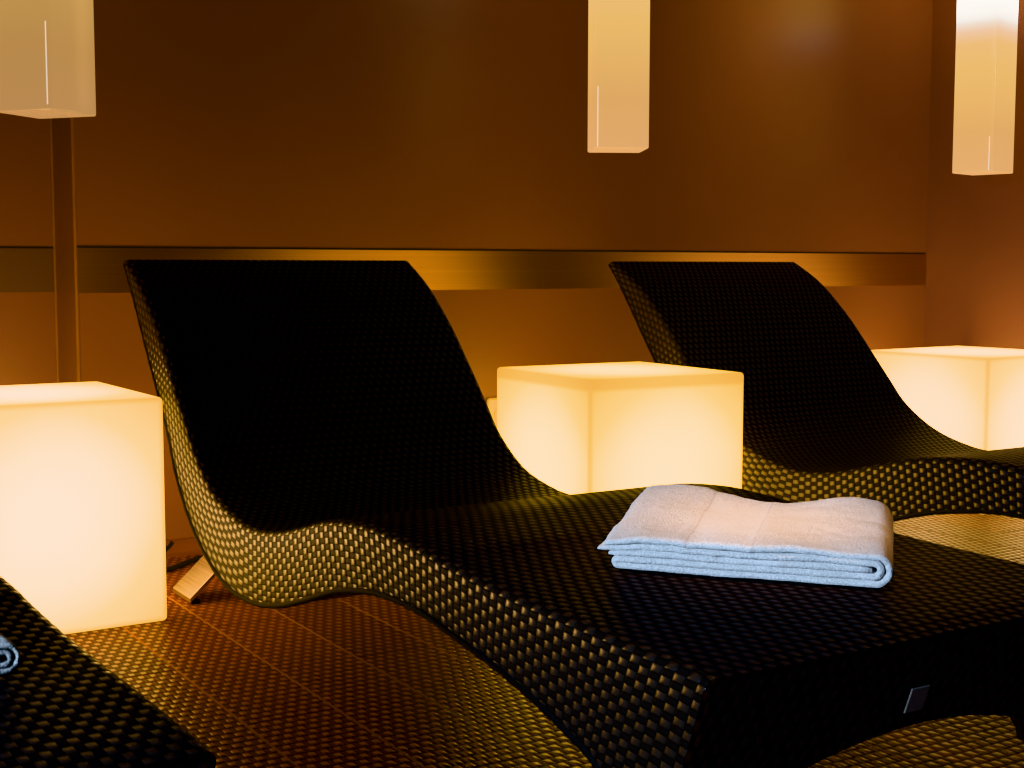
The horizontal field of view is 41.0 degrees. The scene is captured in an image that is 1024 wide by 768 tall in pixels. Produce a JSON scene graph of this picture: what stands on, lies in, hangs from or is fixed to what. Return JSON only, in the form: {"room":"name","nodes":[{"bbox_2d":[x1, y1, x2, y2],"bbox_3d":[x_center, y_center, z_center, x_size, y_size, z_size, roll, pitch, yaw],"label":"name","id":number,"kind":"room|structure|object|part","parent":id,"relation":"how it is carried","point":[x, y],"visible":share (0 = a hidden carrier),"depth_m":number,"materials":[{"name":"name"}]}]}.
{"room":"spa","nodes":[
{"label":"spa","id":0,"kind":"room"},
{"bbox_2d":[0,113,56,385],"bbox_3d":[-2.592,-0.757,2.454,3.404,2.500,0.100,-3,6,-31],"label":"wall","id":1,"kind":"structure","parent":0,"point":[27,319],"depth_m":3.31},
{"bbox_2d":[0,246,52,247],"bbox_3d":[-2.568,-0.258,2.453,3.400,0.004,0.002,-3,6,-31],"label":"trim","id":2,"kind":"structure","parent":1,"relation":"attached to","point":[0,246],"depth_m":3.30,"materials":[{"name":"brown wood"}]},
{"bbox_2d":[0,248,54,291],"bbox_3d":[-2.568,-0.203,2.457,3.400,0.105,0.002,-3,6,-31],"label":"trim","id":3,"kind":"structure","parent":1,"relation":"attached to","point":[21,269],"depth_m":3.31,"materials":[{"name":"brown metal"}]},
{"bbox_2d":[50,118,58,382],"bbox_3d":[-1.116,-0.849,3.293,0.004,2.458,0.004,-3,6,-31],"label":"trim","id":4,"kind":"structure","parent":1,"relation":"attached to","point":[51,149],"depth_m":3.34,"materials":[{"name":"brown metal"}]},
{"bbox_2d":[52,0,932,539],"bbox_3d":[0.121,-0.888,3.998,2.841,2.500,0.295,-3,6,-31],"label":"wall","id":5,"kind":"structure","parent":0,"point":[775,125],"depth_m":3.75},
{"bbox_2d":[70,117,79,381],"bbox_3d":[-1.013,-0.835,3.131,0.006,2.458,0.006,-3,6,-31],"label":"trim","id":6,"kind":"structure","parent":5,"relation":"attached to","point":[71,118],"depth_m":3.17,"materials":[{"name":"brown metal"}]},
{"bbox_2d":[165,537,201,557],"bbox_3d":[0.195,0.348,3.970,2.829,0.042,0.012,-3,6,-31],"label":"baseboard","id":7,"kind":"structure","parent":5,"relation":"attached to","point":[182,546],"depth_m":3.35,"materials":[{"name":"brown wood"}]},
{"bbox_2d":[486,398,496,426],"bbox_3d":[-0.033,0.084,3.805,0.082,0.094,0.014,-3,6,-31],"label":"wall socket","id":8,"kind":"object","parent":5,"relation":"attached to","point":[491,402],"visible":0.23,"depth_m":3.79,"materials":[{"name":"beige plastic"}]},
{"bbox_2d":[77,248,925,292],"bbox_3d":[0.198,-0.326,3.919,2.834,0.105,0.002,-3,6,-31],"label":"trim","id":9,"kind":"structure","parent":5,"relation":"attached to","point":[99,270],"depth_m":3.81,"materials":[{"name":"metal"}]},
{"bbox_2d":[77,246,925,253],"bbox_3d":[0.197,-0.381,3.914,2.834,0.004,0.002,-3,6,-31],"label":"trim","id":10,"kind":"structure","parent":5,"relation":"attached to","point":[77,246],"depth_m":3.72,"materials":[{"name":"brown wood"}]},
{"bbox_2d":[65,514,1023,767],"bbox_3d":[0.240,0.671,0.762,6.345,0.050,6.145,-3,6,-31],"label":"floor","id":11,"kind":"structure","parent":0,"point":[360,681],"depth_m":2.30,"materials":[{"name":"brown wood"}]},
{"bbox_2d":[0,381,166,633],"bbox_3d":[-0.999,0.244,2.792,0.450,0.450,0.450,-3,6,-32],"label":"lamp","id":12,"kind":"object","parent":11,"relation":"on","point":[82,502],"visible":0.94,"depth_m":2.64,"materials":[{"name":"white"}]},
{"bbox_2d":[0,576,215,767],"bbox_3d":[-1.095,0.199,1.748,0.698,0.726,1.981,-3,6,-35],"label":"lounger","id":13,"kind":"object","parent":11,"relation":"on","point":[61,707],"visible":0.91,"depth_m":1.21,"materials":[{"name":"wicker"}]},
{"bbox_2d":[0,633,20,674],"bbox_3d":[-0.650,0.253,1.332,0.266,0.048,0.238,-4,6,-38],"label":"towel","id":14,"kind":"object","parent":13,"relation":"on","point":[10,656],"visible":1,"depth_m":1.32,"materials":[{"name":"white fabric"}]},
{"bbox_2d":[165,541,173,551],"bbox_3d":[-0.889,0.407,3.221,0.206,0.050,0.024,-4,6,-38],"label":"cable","id":15,"kind":"object","parent":11,"relation":"on","point":[171,543],"visible":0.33,"depth_m":3.27,"materials":[{"name":"black rubber"}]},
{"bbox_2d":[166,555,202,572],"bbox_3d":[-0.701,0.420,3.297,0.803,0.014,0.105,-4,6,-37],"label":"power cable","id":16,"kind":"object","parent":11,"relation":"on","point":[194,559],"visible":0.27,"depth_m":3.22,"materials":[{"name":"black rubber"}]},
{"bbox_2d":[123,260,1023,767],"bbox_3d":[-0.034,0.149,2.346,0.697,0.726,1.981,-3,6,-31],"label":"lounger","id":17,"kind":"object","parent":11,"relation":"on","point":[331,433],"visible":0.88,"depth_m":1.94,"materials":[{"name":"wicker"}]},
{"bbox_3d":[-0.365,0.120,2.226,0.011,0.634,1.835,-3,6,-31],"label":"edge cord","id":18,"kind":"part","parent":17,"relation":"part of","materials":[{"name":"black fabric"}]},
{"bbox_2d":[597,484,893,587],"bbox_3d":[0.331,0.200,1.874,0.370,0.067,0.330,1,5,15],"label":"towel","id":19,"kind":"object","parent":17,"relation":"on","point":[672,528],"visible":1,"depth_m":1.76,"materials":[{"name":"white fabric"}]},
{"bbox_3d":[0.452,0.351,1.527,0.029,0.033,0.003,-3,25,-31],"label":"metal plate","id":20,"kind":"part","parent":17,"relation":"part of","materials":[{"name":"black metal"}]},
{"bbox_2d":[497,362,743,493],"bbox_3d":[0.257,0.193,3.360,0.437,0.457,0.437,-3,6,-29],"label":"lamp","id":21,"kind":"object","parent":11,"relation":"on","point":[592,427],"visible":0.5,"depth_m":3.18,"materials":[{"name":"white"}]},
{"bbox_2d":[608,261,1023,521],"bbox_3d":[1.092,0.083,3.117,0.689,0.725,2.051,-3,6,-31],"label":"lounger","id":22,"kind":"object","parent":11,"relation":"on","point":[823,418],"visible":0.86,"depth_m":3.60,"materials":[{"name":"wicker"}]},
{"bbox_2d":[871,346,1023,514],"bbox_3d":[1.406,0.124,4.206,0.450,0.450,0.450,-3,6,-34],"label":"lamp","id":23,"kind":"object","parent":11,"relation":"on","point":[973,396],"visible":0.41,"depth_m":3.97,"materials":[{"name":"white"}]},
{"bbox_2d":[924,0,1023,349],"bbox_3d":[2.903,-0.737,2.280,0.100,2.500,6.145,-3,6,-31],"label":"wall","id":24,"kind":"structure","parent":0,"point":[974,281],"depth_m":4.51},
{"bbox_3d":[0.243,-1.869,0.544,6.345,0.050,6.145,-3,6,-31],"label":"ceiling","id":25,"kind":"structure","parent":0,"visible":0},
{"bbox_2d":[0,0,95,118],"bbox_3d":[-0.878,-1.259,2.511,0.134,1.508,0.135,2,5,20],"label":"pendant lamp","id":26,"kind":"object","parent":25,"relation":"hanging from","point":[47,52],"visible":1,"depth_m":2.51,"materials":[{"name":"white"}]},
{"bbox_2d":[588,0,649,152],"bbox_3d":[0.261,-1.326,3.311,0.134,1.508,0.135,0,5,-4],"label":"pendant lamp","id":27,"kind":"object","parent":25,"relation":"hanging from","point":[618,30],"visible":1,"depth_m":3.30,"materials":[{"name":"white glass"}]},
{"bbox_2d":[952,0,1018,174],"bbox_3d":[1.442,-1.396,4.131,0.135,1.508,0.134,-5,7,-45],"label":"pendant lamp","id":28,"kind":"object","parent":25,"relation":"hanging from","point":[986,30],"visible":1,"depth_m":4.13,"materials":[{"name":"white glass"}]}
]}

